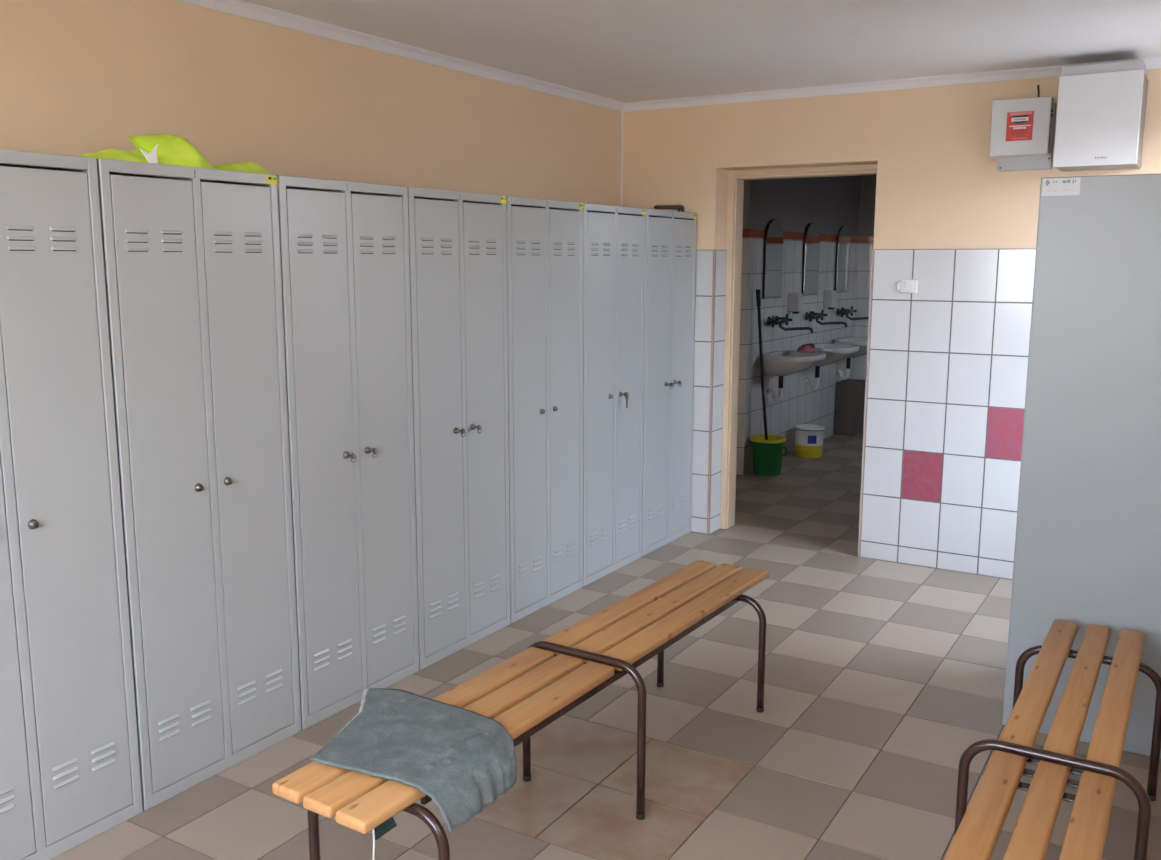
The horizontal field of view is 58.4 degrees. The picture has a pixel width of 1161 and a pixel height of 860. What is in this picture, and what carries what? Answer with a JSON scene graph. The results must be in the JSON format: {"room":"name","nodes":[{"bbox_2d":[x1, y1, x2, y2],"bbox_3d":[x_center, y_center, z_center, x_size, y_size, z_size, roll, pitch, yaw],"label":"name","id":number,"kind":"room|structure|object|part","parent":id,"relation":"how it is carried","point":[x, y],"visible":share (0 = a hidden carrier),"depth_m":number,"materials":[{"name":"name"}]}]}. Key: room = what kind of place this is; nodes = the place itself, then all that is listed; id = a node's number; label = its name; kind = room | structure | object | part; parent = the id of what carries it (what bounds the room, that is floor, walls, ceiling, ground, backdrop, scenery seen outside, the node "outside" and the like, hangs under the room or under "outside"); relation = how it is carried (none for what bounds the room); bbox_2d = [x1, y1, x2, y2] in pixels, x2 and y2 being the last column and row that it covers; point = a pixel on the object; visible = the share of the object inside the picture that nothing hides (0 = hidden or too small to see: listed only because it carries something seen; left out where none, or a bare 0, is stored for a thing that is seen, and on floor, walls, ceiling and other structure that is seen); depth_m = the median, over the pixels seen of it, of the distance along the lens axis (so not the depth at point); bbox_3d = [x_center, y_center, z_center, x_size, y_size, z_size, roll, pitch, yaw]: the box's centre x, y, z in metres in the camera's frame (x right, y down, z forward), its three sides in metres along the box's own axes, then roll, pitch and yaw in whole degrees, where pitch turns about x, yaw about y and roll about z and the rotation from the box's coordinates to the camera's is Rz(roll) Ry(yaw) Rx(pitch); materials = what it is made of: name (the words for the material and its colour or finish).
{"room":"changing room","nodes":[
{"label":"changing room","id":0,"kind":"room"},
{"bbox_2d":[0,0,621,205],"bbox_3d":[-1.565,-0.161,3.437,0.320,2.532,7.040,6,11,31],"label":"wall","id":1,"kind":"structure","parent":0,"point":[78,77],"depth_m":3.75,"materials":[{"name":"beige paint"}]},
{"bbox_2d":[176,0,624,111],"bbox_3d":[-1.408,-1.374,3.143,0.042,0.042,6.400,6,11,31],"label":"trim","id":2,"kind":"structure","parent":1,"relation":"attached to","point":[240,8],"depth_m":4.17,"materials":[{"name":"white paint"}]},
{"bbox_2d":[50,428,1160,859],"bbox_3d":[0.833,0.868,4.642,3.881,0.120,11.280,6,11,31],"label":"floor","id":3,"kind":"structure","parent":0,"point":[880,675],"depth_m":3.41,"materials":[{"name":"tile"}]},
{"bbox_2d":[0,149,142,859],"bbox_3d":[-1.586,0.215,2.661,0.486,1.800,0.596,6,11,31],"label":"locker","id":4,"kind":"object","parent":3,"relation":"on","point":[70,764],"visible":1,"depth_m":2.64,"materials":[{"name":"grey metal"}]},
{"bbox_3d":[-1.470,0.252,2.428,0.023,1.721,0.252,6,11,31],"label":"door","id":5,"kind":"part","parent":4,"relation":"part of","materials":[{"name":"grey paint"}]},
{"bbox_2d":[96,158,300,810],"bbox_3d":[-1.274,0.133,3.168,0.486,1.800,0.596,6,11,31],"label":"locker","id":6,"kind":"object","parent":3,"relation":"on","point":[192,257],"visible":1,"depth_m":3.01,"materials":[{"name":"grey metal"}]},
{"bbox_3d":[-1.158,0.170,2.936,0.023,1.721,0.252,6,11,31],"label":"door","id":7,"kind":"part","parent":6,"relation":"part of","materials":[{"name":"grey paint"}]},
{"bbox_2d":[80,134,269,173],"bbox_3d":[-1.190,-0.802,3.005,0.244,0.096,0.605,6,11,31],"label":"safety vest","id":8,"kind":"object","parent":6,"relation":"on","point":[167,149],"visible":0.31,"depth_m":2.92,"materials":[{"name":"fabric"}]},
{"bbox_3d":[-1.011,0.131,3.174,0.023,1.721,0.252,6,11,31],"label":"door","id":9,"kind":"part","parent":6,"relation":"part of","materials":[{"name":"grey paint"}]},
{"bbox_2d":[277,175,418,729],"bbox_3d":[-0.947,0.052,3.667,0.520,1.800,0.596,6,11,31],"label":"locker","id":10,"kind":"object","parent":3,"relation":"on","point":[344,245],"visible":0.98,"depth_m":3.52,"materials":[{"name":"grey metal"}]},
{"bbox_3d":[-0.845,0.087,3.443,0.023,1.721,0.252,6,11,31],"label":"door","id":11,"kind":"part","parent":10,"relation":"part of","materials":[{"name":"grey paint"}]},
{"bbox_3d":[-0.699,0.049,3.682,0.023,1.721,0.252,6,11,31],"label":"door","id":12,"kind":"part","parent":10,"relation":"part of","materials":[{"name":"grey paint"}]},
{"bbox_2d":[407,187,509,669],"bbox_3d":[-0.635,-0.031,4.175,0.520,1.800,0.596,6,11,31],"label":"locker","id":13,"kind":"object","parent":3,"relation":"on","point":[458,240],"visible":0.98,"depth_m":4.04,"materials":[{"name":"grey metal"}]},
{"bbox_3d":[-0.533,0.005,3.951,0.023,1.721,0.252,6,11,31],"label":"door","id":14,"kind":"part","parent":13,"relation":"part of","materials":[{"name":"grey paint"}]},
{"bbox_3d":[-0.387,-0.034,4.189,0.023,1.721,0.252,6,11,31],"label":"door","id":15,"kind":"part","parent":13,"relation":"part of","materials":[{"name":"grey paint"}]},
{"bbox_2d":[272,560,768,859],"bbox_3d":[0.027,0.843,3.020,0.420,0.451,2.056,6,11,33],"label":"bench","id":16,"kind":"object","parent":3,"relation":"on","point":[533,688],"visible":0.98,"depth_m":2.86,"materials":[{"name":"brown wood"}]},
{"bbox_3d":[-0.451,0.981,2.298,0.418,0.403,0.024,6,11,33],"label":"leg frame","id":17,"kind":"part","parent":16,"relation":"part of","materials":[{"name":"brown paint"}]},
{"bbox_2d":[310,688,516,859],"bbox_3d":[-0.422,0.817,2.392,0.520,0.232,0.460,6,11,31],"label":"towel","id":18,"kind":"object","parent":16,"relation":"on","point":[462,759],"visible":1,"depth_m":2.35,"materials":[{"name":"grey fabric"}]},
{"bbox_3d":[0.103,0.688,2.913,0.012,0.022,1.630,6,11,33],"label":"rail","id":19,"kind":"part","parent":16,"relation":"part of","materials":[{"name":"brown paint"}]},
{"bbox_3d":[0.004,0.847,2.985,0.418,0.447,0.024,6,11,33],"label":"leg frame","id":20,"kind":"part","parent":16,"relation":"part of","materials":[{"name":"brown paint"}]},
{"bbox_3d":[0.459,0.756,3.680,0.418,0.403,0.024,6,11,33],"label":"leg frame","id":21,"kind":"part","parent":16,"relation":"part of","materials":[{"name":"brown paint"}]},
{"bbox_2d":[506,196,583,623],"bbox_3d":[-0.337,-0.115,4.691,0.486,1.800,0.596,6,11,31],"label":"locker","id":22,"kind":"object","parent":3,"relation":"on","point":[545,237],"visible":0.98,"depth_m":4.55,"materials":[{"name":"grey metal"}]},
{"bbox_3d":[-0.221,-0.077,4.458,0.023,1.721,0.252,6,11,31],"label":"door","id":23,"kind":"part","parent":22,"relation":"part of","materials":[{"name":"grey paint"}]},
{"bbox_3d":[-0.074,-0.116,4.697,0.023,1.721,0.252,6,11,31],"label":"door","id":24,"kind":"part","parent":22,"relation":"part of","materials":[{"name":"grey paint"}]},
{"bbox_2d":[583,203,645,585],"bbox_3d":[-0.011,-0.196,5.190,0.520,1.800,0.596,6,11,31],"label":"locker","id":25,"kind":"object","parent":3,"relation":"on","point":[613,236],"visible":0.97,"depth_m":5.05,"materials":[{"name":"grey metal"}]},
{"bbox_3d":[0.091,-0.160,4.966,0.023,1.721,0.252,6,11,31],"label":"door","id":26,"kind":"part","parent":25,"relation":"part of","materials":[{"name":"grey paint"}]},
{"bbox_3d":[0.238,-0.199,5.204,0.023,1.721,0.252,6,11,31],"label":"door","id":27,"kind":"part","parent":25,"relation":"part of","materials":[{"name":"grey paint"}]},
{"bbox_2d":[642,209,696,555],"bbox_3d":[0.302,-0.278,5.697,0.520,1.800,0.596,6,11,31],"label":"locker","id":28,"kind":"object","parent":3,"relation":"on","point":[670,236],"visible":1,"depth_m":5.57,"materials":[{"name":"grey metal"}]},
{"bbox_3d":[0.403,-0.242,5.473,0.023,1.721,0.252,6,11,31],"label":"door","id":29,"kind":"part","parent":28,"relation":"part of","materials":[{"name":"grey paint"}]},
{"bbox_2d":[654,205,683,211],"bbox_3d":[0.475,-1.186,5.537,0.036,0.041,0.342,6,11,31],"label":"tool","id":30,"kind":"object","parent":28,"relation":"on","point":[678,207],"visible":0.96,"depth_m":5.52,"materials":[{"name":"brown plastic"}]},
{"bbox_3d":[0.464,-1.187,5.519,0.036,0.034,0.300,6,11,31],"label":"handle","id":31,"kind":"part","parent":30,"relation":"part of","materials":[{"name":"brown plastic"}]},
{"bbox_3d":[0.550,-0.281,5.712,0.023,1.721,0.252,6,11,31],"label":"door","id":32,"kind":"part","parent":28,"relation":"part of","materials":[{"name":"grey paint"}]},
{"bbox_2d":[750,434,786,475],"bbox_3d":[1.370,0.186,7.603,0.262,0.272,0.262,-2,10,-14],"label":"bucket","id":33,"kind":"object","parent":3,"relation":"on","point":[768,454],"visible":0.99,"depth_m":7.52,"materials":[{"name":"green plastic"}]},
{"bbox_2d":[756,289,767,439],"bbox_3d":[1.337,-0.365,7.502,0.165,1.291,0.094,-3,10,-17],"label":"mop","id":34,"kind":"object","parent":33,"relation":"in","point":[758,293],"visible":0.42,"depth_m":7.48,"materials":[{"name":"black plastic"}]},
{"bbox_2d":[795,424,824,457],"bbox_3d":[1.827,0.091,8.287,0.239,0.240,0.239,6,11,31],"label":"pail","id":35,"kind":"object","parent":3,"relation":"on","point":[808,437],"visible":1,"depth_m":8.21,"materials":[{"name":"white plastic"}]},
{"bbox_2d":[835,379,865,435],"bbox_3d":[2.434,-0.205,9.373,0.180,0.476,0.310,6,11,31],"label":"trash can","id":36,"kind":"object","parent":3,"relation":"on","point":[850,395],"visible":0.96,"depth_m":9.26,"materials":[{"name":"plastic"}]},
{"bbox_3d":[2.435,-0.432,9.336,0.180,0.016,0.310,6,11,31],"label":"lid","id":37,"kind":"part","parent":36,"relation":"part of","materials":[{"name":"plastic"}]},
{"bbox_2d":[944,619,1160,859],"bbox_3d":[1.080,0.947,2.400,0.403,0.451,2.012,6,11,31],"label":"bench","id":38,"kind":"object","parent":3,"relation":"on","point":[978,827],"visible":1,"depth_m":2.38,"materials":[{"name":"brown wood"}]},
{"bbox_3d":[1.067,0.948,2.378,0.401,0.447,0.024,6,11,31],"label":"leg frame","id":39,"kind":"part","parent":38,"relation":"part of","materials":[{"name":"brown paint"}]},
{"bbox_3d":[1.500,0.856,3.086,0.401,0.403,0.024,6,11,31],"label":"leg frame","id":40,"kind":"part","parent":38,"relation":"part of","materials":[{"name":"brown paint"}]},
{"bbox_2d":[1002,173,1160,758],"bbox_3d":[1.794,0.087,3.485,0.524,1.800,0.601,6,11,31],"label":"locker","id":41,"kind":"object","parent":3,"relation":"on","point":[1087,551],"visible":0.91,"depth_m":3.24,"materials":[{"name":"grey metal"}]},
{"bbox_2d":[242,0,1160,102],"bbox_3d":[-0.152,-1.343,2.376,3.621,0.150,7.040,6,11,31],"label":"ceiling","id":42,"kind":"structure","parent":0,"point":[625,51],"depth_m":4.07,"materials":[{"name":"white paint"}]},
{"bbox_2d":[736,175,860,474],"bbox_3d":[1.532,-1.034,8.804,0.910,2.532,2.810,6,11,31],"label":"wall","id":43,"kind":"structure","parent":0,"point":[831,203],"depth_m":8.14,"materials":[{"name":"tile"}]},
{"bbox_2d":[762,219,783,298],"bbox_3d":[1.429,-1.267,7.686,0.018,0.578,0.356,6,11,31],"label":"mirror","id":44,"kind":"object","parent":43,"relation":"attached to","point":[773,239],"visible":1,"depth_m":7.66,"materials":[{"name":"clear glass"}]},
{"bbox_2d":[767,314,813,332],"bbox_3d":[1.576,-0.788,7.732,0.307,0.130,0.312,6,11,31],"label":"tap","id":45,"kind":"object","parent":43,"relation":"attached to","point":[777,320],"visible":1,"depth_m":7.73,"materials":[{"name":"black metal"}]},
{"bbox_3d":[1.425,-0.801,7.665,0.083,0.083,0.046,6,11,31],"label":"handle","id":46,"kind":"part","parent":45,"relation":"part of","materials":[{"name":"silver metal"}]},
{"bbox_3d":[1.608,-0.763,7.746,0.263,0.078,0.028,4,10,20],"label":"spout","id":47,"kind":"part","parent":45,"relation":"part of","materials":[{"name":"silver metal"}]},
{"bbox_2d":[763,350,825,400],"bbox_3d":[1.591,-0.386,7.729,0.405,0.368,0.500,6,11,31],"label":"washbasin","id":48,"kind":"object","parent":43,"relation":"attached to","point":[783,363],"visible":0.98,"depth_m":7.59,"materials":[{"name":"ceramic"}]},
{"bbox_3d":[1.592,-0.486,7.713,0.404,0.164,0.500,6,11,31],"label":"bowl","id":49,"kind":"part","parent":48,"relation":"part of","materials":[{"name":"ceramic"}]},
{"bbox_2d":[797,343,815,352],"bbox_3d":[1.719,-0.619,7.823,0.147,0.058,0.256,6,11,31],"label":"rag","id":50,"kind":"object","parent":48,"relation":"on","point":[805,348],"visible":1,"depth_m":7.75,"materials":[{"name":"pink fabric"}]},
{"bbox_2d":[788,293,802,313],"bbox_3d":[1.668,-0.984,8.070,0.085,0.158,0.110,6,11,31],"label":"soap dispenser","id":51,"kind":"object","parent":43,"relation":"attached to","point":[794,299],"visible":1,"depth_m":8.03,"materials":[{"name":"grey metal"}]},
{"bbox_2d":[801,223,819,295],"bbox_3d":[1.865,-1.383,8.394,0.018,0.578,0.356,6,11,31],"label":"mirror","id":52,"kind":"object","parent":43,"relation":"attached to","point":[811,242],"visible":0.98,"depth_m":8.36,"materials":[{"name":"clear glass"}]},
{"bbox_2d":[805,310,847,326],"bbox_3d":[2.012,-0.903,8.441,0.307,0.130,0.312,6,11,31],"label":"tap","id":53,"kind":"object","parent":43,"relation":"attached to","point":[812,315],"visible":1,"depth_m":8.44,"materials":[{"name":"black metal"}]},
{"bbox_3d":[1.861,-0.916,8.374,0.083,0.083,0.046,6,11,31],"label":"handle","id":54,"kind":"part","parent":53,"relation":"part of","materials":[{"name":"silver metal"}]},
{"bbox_3d":[2.044,-0.878,8.454,0.263,0.078,0.028,4,10,20],"label":"spout","id":55,"kind":"part","parent":53,"relation":"part of","materials":[{"name":"silver metal"}]},
{"bbox_2d":[823,290,836,308],"bbox_3d":[2.115,-1.102,8.796,0.085,0.158,0.110,6,11,31],"label":"soap dispenser","id":56,"kind":"object","parent":43,"relation":"attached to","point":[830,296],"visible":1,"depth_m":8.75,"materials":[{"name":"white plastic"}]},
{"bbox_2d":[805,343,858,389],"bbox_3d":[2.027,-0.501,8.438,0.405,0.368,0.500,6,11,31],"label":"washbasin","id":57,"kind":"object","parent":43,"relation":"attached to","point":[834,352],"visible":0.73,"depth_m":8.32,"materials":[{"name":"ceramic"}]},
{"bbox_3d":[2.028,-0.601,8.421,0.404,0.164,0.500,6,11,31],"label":"bowl","id":58,"kind":"part","parent":57,"relation":"part of","materials":[{"name":"ceramic"}]},
{"bbox_2d":[834,226,850,292],"bbox_3d":[2.301,-1.498,9.103,0.018,0.578,0.356,6,11,31],"label":"mirror","id":59,"kind":"object","parent":43,"relation":"attached to","point":[842,263],"visible":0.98,"depth_m":9.07,"materials":[{"name":"clear glass"}]},
{"bbox_2d":[834,337,867,379],"bbox_3d":[2.463,-0.616,9.147,0.405,0.368,0.500,6,11,31],"label":"washbasin","id":60,"kind":"object","parent":43,"relation":"attached to","point":[862,342],"visible":0.52,"depth_m":9.09,"materials":[{"name":"ceramic"}]},
{"bbox_3d":[2.464,-0.716,9.130,0.404,0.164,0.500,6,11,31],"label":"bowl","id":61,"kind":"part","parent":60,"relation":"part of","materials":[{"name":"ceramic"}]},
{"bbox_2d":[837,306,868,319],"bbox_3d":[2.437,-1.015,9.133,0.307,0.130,0.312,6,11,31],"label":"tap","id":62,"kind":"object","parent":43,"relation":"attached to","point":[843,311],"visible":0.89,"depth_m":9.14,"materials":[{"name":"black metal"}]},
{"bbox_3d":[2.287,-1.028,9.065,0.083,0.083,0.046,6,11,31],"label":"handle","id":63,"kind":"part","parent":62,"relation":"part of","materials":[{"name":"silver metal"}]},
{"bbox_3d":[2.470,-0.991,9.146,0.263,0.078,0.028,4,10,20],"label":"spout","id":64,"kind":"part","parent":62,"relation":"part of","materials":[{"name":"silver metal"}]},
{"bbox_2d":[853,175,876,427],"bbox_3d":[3.792,-1.053,8.951,2.821,2.532,0.210,6,11,31],"label":"wall","id":65,"kind":"structure","parent":0,"point":[868,182],"depth_m":9.48,"materials":[{"name":"tile"}]},
{"bbox_2d":[622,68,1160,579],"bbox_3d":[1.330,-0.506,5.576,4.221,2.532,0.331,6,11,31],"label":"wall","id":66,"kind":"structure","parent":0,"point":[947,364],"depth_m":5.17,"materials":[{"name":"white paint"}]},
{"bbox_2d":[621,112,622,205],"bbox_3d":[0.235,-1.364,5.924,0.006,0.870,0.006,6,11,31],"label":"trim","id":67,"kind":"structure","parent":66,"relation":"attached to","point":[622,112],"depth_m":5.89,"materials":[{"name":"beige paint"}]},
{"bbox_2d":[720,164,876,528],"bbox_3d":[1.216,-0.403,5.735,0.870,2.037,0.130,6,11,31],"label":"door frame","id":68,"kind":"structure","parent":66,"relation":"in","point":[735,186],"depth_m":5.86,"materials":[{"name":"beige wood"}]},
{"bbox_2d":[623,56,1160,111],"bbox_3d":[1.498,-1.685,5.073,2.981,0.042,0.042,6,11,31],"label":"trim","id":69,"kind":"structure","parent":66,"relation":"attached to","point":[1150,62],"depth_m":5.11,"materials":[{"name":"white paint"}]},
{"bbox_2d":[896,279,917,292],"bbox_3d":[1.622,-0.714,5.159,0.102,0.068,0.016,6,11,31],"label":"light switch","id":70,"kind":"object","parent":66,"relation":"attached to","point":[906,285],"visible":1,"depth_m":5.15,"materials":[{"name":"white plastic"}]},
{"bbox_2d":[989,85,1056,170],"bbox_3d":[2.024,-1.380,4.750,0.257,0.367,0.124,6,11,31],"label":"control box","id":71,"kind":"object","parent":66,"relation":"attached to","point":[1023,129],"visible":1,"depth_m":4.71,"materials":[{"name":"grey metal"}]},
{"bbox_3d":[2.009,-1.378,4.732,0.250,0.249,0.072,6,11,31],"label":"door","id":72,"kind":"part","parent":71,"relation":"part of","materials":[{"name":"white metal"}]},
{"bbox_2d":[1053,60,1147,171],"bbox_3d":[2.259,-1.352,4.504,0.322,0.420,0.301,6,11,31],"label":"electrical box","id":73,"kind":"object","parent":66,"relation":"attached to","point":[1101,107],"visible":1,"depth_m":4.38,"materials":[{"name":"grey metal"}]}
]}

